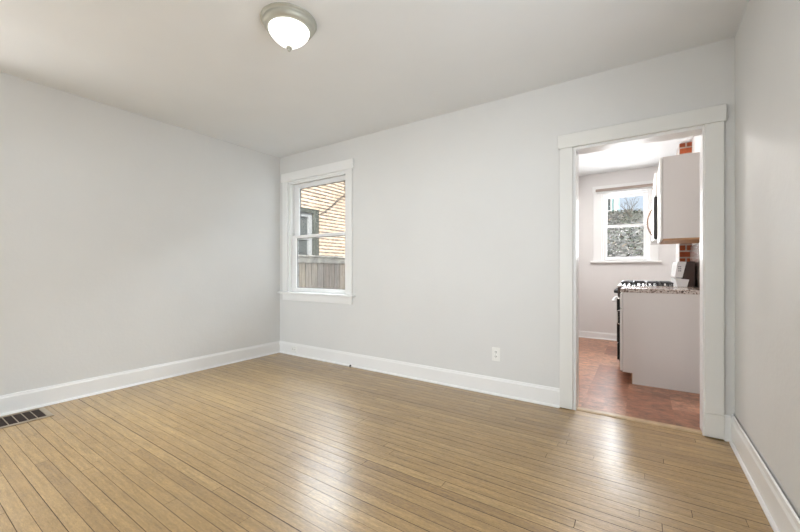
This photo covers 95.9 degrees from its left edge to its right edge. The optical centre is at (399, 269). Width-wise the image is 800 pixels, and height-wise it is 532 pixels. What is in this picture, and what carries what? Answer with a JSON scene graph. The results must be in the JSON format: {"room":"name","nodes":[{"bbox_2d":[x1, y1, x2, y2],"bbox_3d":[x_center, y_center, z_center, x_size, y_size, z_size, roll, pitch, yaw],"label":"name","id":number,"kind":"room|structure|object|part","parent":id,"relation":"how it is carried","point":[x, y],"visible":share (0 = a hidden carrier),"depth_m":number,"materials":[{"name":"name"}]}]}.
{"room":"empty dining room","nodes":[
{"label":"empty dining room","id":0,"kind":"room"},
{"bbox_2d":[0,72,279,395],"bbox_3d":[-3.735,-0.165,1.800,0.150,2.660,7.730,0,0,34],"label":"wall","id":1,"kind":"structure","parent":0,"point":[129,240],"depth_m":3.36,"materials":[{"name":"paint"}]},
{"bbox_2d":[0,341,279,416],"bbox_3d":[-2.557,1.030,3.400,0.026,0.150,3.441,0,0,34],"label":"baseboard","id":2,"kind":"structure","parent":1,"relation":"attached to","point":[17,402],"depth_m":3.35,"materials":[{"name":"white paint"}]},
{"bbox_2d":[0,0,748,175],"bbox_3d":[-0.844,-1.570,1.915,4.825,0.150,11.140,0,0,34],"label":"ceiling","id":3,"kind":"structure","parent":0,"point":[212,68],"depth_m":2.52,"materials":[{"name":"paint"}]},
{"bbox_2d":[260,2,316,51],"bbox_3d":[-0.669,-1.405,2.179,0.326,0.181,0.326,0,0,34],"label":"ceiling lamp","id":4,"kind":"object","parent":3,"relation":"attached to","point":[291,26],"visible":1,"depth_m":2.10,"materials":[{"name":"silver metal"}]},
{"bbox_3d":[-0.669,-1.393,2.179,0.238,0.101,0.238,0,0,34],"label":"lamp shade","id":5,"kind":"part","parent":4,"relation":"part of","materials":[{"name":"white glass"}]},
{"bbox_2d":[0,353,773,531],"bbox_3d":[-1.838,1.135,0.432,4.825,0.060,7.571,0,0,34],"label":"floor","id":6,"kind":"structure","parent":0,"point":[278,442],"depth_m":2.08,"materials":[{"name":"brown wood"}]},
{"bbox_2d":[0,407,53,428],"bbox_3d":[-2.850,1.102,2.640,0.295,0.006,0.412,0,0,34],"label":"floor vent","id":7,"kind":"object","parent":6,"relation":"in","point":[22,417],"visible":1,"depth_m":2.69,"materials":[{"name":"beige metal"}]},
{"bbox_2d":[576,407,701,434],"bbox_3d":[1.722,1.105,2.655,0.765,0.020,0.078,0,0,34],"label":"threshold","id":8,"kind":"object","parent":6,"relation":"on","point":[633,419],"depth_m":2.62,"materials":[{"name":"brown wood"}]},
{"bbox_2d":[280,37,734,415],"bbox_3d":[0.309,-0.195,3.634,4.525,2.600,0.139,0,0,34],"label":"wall","id":9,"kind":"structure","parent":0,"point":[456,214],"depth_m":3.27,"materials":[{"name":"paint"}]},
{"bbox_2d":[277,158,355,304],"bbox_3d":[-1.012,-0.429,4.517,1.312,1.659,0.244,0,0,34],"label":"window","id":10,"kind":"structure","parent":9,"relation":"in","point":[321,175],"depth_m":4.54,"materials":[{"name":"white paint"}]},
{"bbox_3d":[-1.515,-0.430,4.761,0.090,1.441,0.020,0,0,34],"label":"casing","id":11,"kind":"part","parent":10,"relation":"part of","materials":[{"name":"white paint"}]},
{"bbox_3d":[-1.050,-1.205,4.445,1.250,0.108,0.027,0,0,34],"label":"head casing","id":12,"kind":"part","parent":10,"relation":"part of","materials":[{"name":"white paint"}]},
{"bbox_3d":[-1.015,-0.076,4.498,0.987,0.733,0.032,0,0,34],"label":"sash","id":13,"kind":"part","parent":10,"relation":"part of","materials":[{"name":"white paint"}]},
{"bbox_3d":[-0.988,-0.765,4.538,0.987,0.724,0.032,0,0,34],"label":"sash","id":14,"kind":"part","parent":10,"relation":"part of","materials":[{"name":"white paint"}]},
{"bbox_3d":[-0.581,-0.430,4.135,0.089,1.441,0.020,0,0,34],"label":"casing","id":15,"kind":"part","parent":10,"relation":"part of","materials":[{"name":"white paint"}]},
{"bbox_2d":[280,341,559,407],"bbox_3d":[-0.164,1.030,3.852,3.469,0.150,0.026,0,0,34],"label":"baseboard","id":16,"kind":"structure","parent":9,"relation":"attached to","point":[522,391],"depth_m":3.49,"materials":[{"name":"white paint"}]},
{"bbox_2d":[492,347,499,361],"bbox_3d":[0.847,0.748,3.184,0.073,0.119,0.009,0,0,34],"label":"wall outlet","id":17,"kind":"object","parent":9,"relation":"attached to","point":[495,351],"visible":1,"depth_m":3.18,"materials":[{"name":"plastic"}]},
{"bbox_2d":[558,104,726,439],"bbox_3d":[1.731,0.019,2.676,1.012,2.172,0.187,0,0,34],"label":"door frame","id":18,"kind":"structure","parent":9,"relation":"in","point":[685,124],"depth_m":2.41,"materials":[{"name":"white paint"}]},
{"bbox_3d":[1.318,0.070,2.861,0.096,2.059,0.021,0,0,34],"label":"casing","id":19,"kind":"part","parent":18,"relation":"part of","materials":[{"name":"white paint"}]},
{"bbox_3d":[1.686,-1.014,2.610,1.012,0.107,0.028,0,0,34],"label":"head casing","id":20,"kind":"part","parent":18,"relation":"part of","materials":[{"name":"white paint"}]},
{"bbox_3d":[2.058,-0.007,2.365,0.098,1.905,0.021,0,0,34],"label":"casing","id":21,"kind":"part","parent":18,"relation":"part of","materials":[{"name":"white paint"}]},
{"bbox_2d":[724,415,730,441],"bbox_3d":[2.111,1.024,2.326,0.034,0.162,0.026,0,0,34],"label":"baseboard","id":22,"kind":"structure","parent":9,"relation":"attached to","point":[727,417],"depth_m":2.32,"materials":[{"name":"white paint"}]},
{"bbox_2d":[579,166,675,333],"bbox_3d":[3.515,-0.210,5.606,1.395,2.630,0.153,0,0,34],"label":"wall","id":23,"kind":"structure","parent":0,"point":[598,282],"depth_m":5.71,"materials":[{"name":"paint"}]},
{"bbox_2d":[579,330,616,340],"bbox_3d":[3.466,1.051,5.534,1.395,0.108,0.026,0,0,34],"label":"baseboard","id":24,"kind":"structure","parent":23,"relation":"attached to","point":[583,334],"depth_m":5.74,"materials":[{"name":"white paint"}]},
{"bbox_2d":[590,180,660,262],"bbox_3d":[3.491,-0.713,5.611,0.920,1.215,0.250,0,0,34],"label":"window","id":25,"kind":"structure","parent":23,"relation":"in","point":[600,201],"depth_m":5.65,"materials":[{"name":"white paint"}]},
{"bbox_3d":[3.147,-0.675,5.752,0.118,1.080,0.020,0,0,34],"label":"casing","id":26,"kind":"part","parent":25,"relation":"part of","materials":[{"name":"white paint"}]},
{"bbox_3d":[3.450,-1.268,5.547,0.873,0.105,0.024,0,0,34],"label":"head casing","id":27,"kind":"part","parent":25,"relation":"part of","materials":[{"name":"white paint"}]},
{"bbox_2d":[596,183,652,193],"bbox_3d":[3.433,-1.231,5.517,0.782,0.072,0.039,0,0,34],"label":"roller blind","id":28,"kind":"object","parent":25,"relation":"attached to","point":[643,186],"visible":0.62,"depth_m":5.50,"materials":[{"name":"white fabric"}]},
{"bbox_3d":[3.507,-0.917,5.626,0.576,0.515,0.032,0,0,34],"label":"sash","id":29,"kind":"part","parent":25,"relation":"part of","materials":[{"name":"white paint"}]},
{"bbox_3d":[3.485,-0.417,5.593,0.576,0.555,0.032,0,0,34],"label":"sash","id":30,"kind":"part","parent":25,"relation":"part of","materials":[{"name":"white paint"}]},
{"bbox_3d":[3.757,-0.675,5.343,0.111,1.080,0.020,0,0,34],"label":"casing","id":31,"kind":"part","parent":25,"relation":"part of","materials":[{"name":"white paint"}]},
{"bbox_2d":[578,337,700,429],"bbox_3d":[2.584,1.135,4.218,1.635,0.060,3.495,0,0,34],"label":"floor","id":32,"kind":"structure","parent":0,"point":[603,386],"depth_m":3.17,"materials":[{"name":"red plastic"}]},
{"bbox_2d":[612,261,694,360],"bbox_3d":[2.929,0.480,4.226,0.751,1.130,0.682,0,0,34],"label":"gas stove","id":33,"kind":"object","parent":32,"relation":"on","point":[684,272],"visible":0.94,"depth_m":3.92,"materials":[{"name":"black metal"}]},
{"bbox_3d":[2.675,0.580,4.399,0.024,0.500,0.662,0,0,34],"label":"oven door","id":34,"kind":"part","parent":33,"relation":"part of","materials":[{"name":"black ceramic"}]},
{"bbox_3d":[2.676,0.936,4.398,0.020,0.187,0.662,0,0,34],"label":"drawer","id":35,"kind":"part","parent":33,"relation":"part of","materials":[{"name":"black metal"}]},
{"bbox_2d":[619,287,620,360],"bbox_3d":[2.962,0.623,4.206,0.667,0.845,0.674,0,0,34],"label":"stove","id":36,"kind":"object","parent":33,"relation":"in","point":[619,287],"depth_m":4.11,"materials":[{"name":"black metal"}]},
{"bbox_2d":[617,284,676,286],"bbox_3d":[2.954,0.191,4.211,0.687,0.019,0.674,0,0,34],"label":"cooktop","id":37,"kind":"object","parent":33,"relation":"in","point":[620,285],"depth_m":4.08,"materials":[{"name":"metal"}]},
{"bbox_3d":[3.154,0.137,4.077,0.118,0.088,0.678,0,0,34],"label":"vent trim","id":38,"kind":"part","parent":33,"relation":"part of","materials":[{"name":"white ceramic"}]},
{"bbox_2d":[617,292,699,393],"bbox_3d":[2.605,0.664,3.639,0.709,0.882,0.654,0,0,34],"label":"base cabinet","id":39,"kind":"object","parent":32,"relation":"on","point":[660,332],"visible":0.97,"depth_m":3.36,"materials":[{"name":"paint"}]},
{"bbox_3d":[2.350,0.306,3.811,0.019,0.142,0.645,0,0,34],"label":"drawer","id":40,"kind":"part","parent":39,"relation":"part of","materials":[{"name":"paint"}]},
{"bbox_3d":[2.350,0.688,3.811,0.019,0.605,0.645,0,0,34],"label":"door","id":41,"kind":"part","parent":39,"relation":"part of","materials":[{"name":"paint"}]},
{"bbox_2d":[620,286,699,294],"bbox_3d":[2.621,0.203,3.625,0.672,0.038,0.659,0,0,34],"label":"countertop","id":42,"kind":"structure","parent":39,"relation":"on","point":[633,289],"depth_m":3.44,"materials":[{"name":"stone"}]},
{"bbox_2d":[676,142,691,261],"bbox_3d":[3.568,-0.209,4.543,0.120,2.629,0.480,0,0,34],"label":"chimney","id":43,"kind":"object","parent":32,"relation":"on","point":[682,250],"visible":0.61,"depth_m":4.35,"materials":[{"name":"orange brick"}]},
{"bbox_2d":[692,0,799,519],"bbox_3d":[1.097,-0.180,0.613,0.150,2.690,11.140,0,0,34],"label":"wall","id":44,"kind":"structure","parent":0,"point":[767,37],"depth_m":1.69,"materials":[{"name":"paint"}]},
{"bbox_2d":[652,173,657,201],"bbox_3d":[3.113,-0.924,4.104,0.388,0.249,0.676,0,0,34],"label":"upper cabinet","id":45,"kind":"object","parent":44,"relation":"attached to","point":[655,182],"visible":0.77,"depth_m":3.92,"materials":[{"name":"paint"}]},
{"bbox_3d":[2.965,-0.924,4.203,0.021,0.245,0.672,0,0,34],"label":"door","id":46,"kind":"part","parent":45,"relation":"part of","materials":[{"name":"paint"}]},
{"bbox_2d":[647,196,689,244],"bbox_3d":[3.078,-0.550,4.127,0.434,0.486,0.676,0,0,34],"label":"microwave","id":47,"kind":"object","parent":45,"relation":"attached to","point":[654,210],"visible":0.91,"depth_m":3.93,"materials":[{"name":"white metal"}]},
{"bbox_3d":[2.768,-0.520,3.995,0.066,0.309,0.016,0,0,34],"label":"handle","id":48,"kind":"part","parent":47,"relation":"part of","materials":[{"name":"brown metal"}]},
{"bbox_3d":[2.950,-0.561,4.212,0.005,0.459,0.670,0,0,34],"label":"door","id":49,"kind":"part","parent":47,"relation":"part of","materials":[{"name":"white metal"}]},
{"bbox_2d":[658,152,699,243],"bbox_3d":[2.758,-0.660,3.545,0.355,0.778,0.639,0,0,34],"label":"upper cabinet","id":50,"kind":"object","parent":44,"relation":"attached to","point":[678,175],"visible":0.81,"depth_m":3.30,"materials":[{"name":"paint"}]},
{"bbox_3d":[2.618,-0.661,3.637,0.020,0.772,0.636,0,0,34],"label":"door","id":51,"kind":"part","parent":50,"relation":"part of","materials":[{"name":"paint"}]},
{"bbox_2d":[690,242,699,287],"bbox_3d":[3.093,-0.045,3.742,0.017,0.456,1.371,0,0,34],"label":"backsplash","id":52,"kind":"structure","parent":44,"relation":"attached to","point":[695,249],"depth_m":3.81,"materials":[{"name":"stone"}]},
{"bbox_2d":[729,414,799,531],"bbox_3d":[1.176,1.017,0.896,0.034,0.176,3.439,0,0,34],"label":"baseboard","id":53,"kind":"structure","parent":44,"relation":"attached to","point":[781,516],"depth_m":1.69,"materials":[{"name":"white paint"}]},
{"label":"outside","id":54,"kind":"structure","parent":0,"visible":0},
{"bbox_3d":[-13.230,1.755,-10.754,70.000,0.200,47.400,0,0,34],"label":"ground","id":55,"kind":"structure","parent":54,"visible":0},
{"bbox_2d":[299,255,344,288],"bbox_3d":[0.012,0.697,9.203,0.190,1.916,7.800,0,0,34],"label":"wooden fence","id":56,"kind":"object","parent":55,"relation":"on","point":[315,271],"visible":0.06,"depth_m":6.90,"materials":[{"name":"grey wood"}]},
{"bbox_3d":[0.047,-0.175,9.179,0.035,0.110,7.800,0,0,34],"label":"rail","id":57,"kind":"part","parent":56,"relation":"part of","materials":[{"name":"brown wood"}]},
{"bbox_2d":[299,181,344,256],"bbox_3d":[-5.165,-0.290,8.279,6.060,3.890,20.060,0,0,34],"label":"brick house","id":58,"kind":"structure","parent":55,"relation":"on","point":[316,200],"depth_m":8.05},
{"bbox_3d":[-2.130,-0.580,7.651,0.020,1.110,0.417,0,0,34],"label":"pane","id":59,"kind":"part","parent":58,"relation":"part of","materials":[{"name":"glass"}]},
{"bbox_3d":[-2.076,-0.600,7.615,0.190,1.410,0.897,0,0,34],"label":"window trim","id":60,"kind":"part","parent":58,"relation":"part of","materials":[{"name":"white wood"}]},
{"bbox_2d":[320,182,344,214],"bbox_3d":[-1.516,-1.696,8.279,0.018,0.978,0.853,0,0,34],"label":"cable","id":61,"kind":"object","parent":58,"relation":"attached to","point":[344,182],"visible":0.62,"depth_m":8.27,"materials":[{"name":"black rubber"}]},
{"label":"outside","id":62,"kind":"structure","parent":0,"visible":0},
{"bbox_2d":[608,210,647,259],"bbox_3d":[10.854,-1.114,14.394,26.000,5.924,22.000,0,0,34],"label":"hillside","id":63,"kind":"structure","parent":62,"point":[614,254],"depth_m":11.11,"materials":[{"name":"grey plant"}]},
{"bbox_2d":[608,198,619,212],"bbox_3d":[7.551,-2.845,18.535,6.700,4.900,5.400,0,0,34],"label":"house","id":64,"kind":"structure","parent":63,"relation":"on","point":[613,205],"depth_m":15.17,"materials":[{"name":"white"}]},
{"bbox_2d":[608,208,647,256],"bbox_3d":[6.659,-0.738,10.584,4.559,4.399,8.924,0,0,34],"label":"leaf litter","id":65,"kind":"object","parent":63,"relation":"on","point":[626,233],"visible":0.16,"depth_m":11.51,"materials":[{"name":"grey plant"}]},
{"bbox_2d":[618,196,638,216],"bbox_3d":[8.514,-2.427,13.409,0.679,1.122,0.670,0,0,-16],"label":"bare shrub","id":66,"kind":"object","parent":63,"relation":"on","point":[628,211],"visible":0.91,"depth_m":13.35,"materials":[{"name":"grey plant"}]}
]}

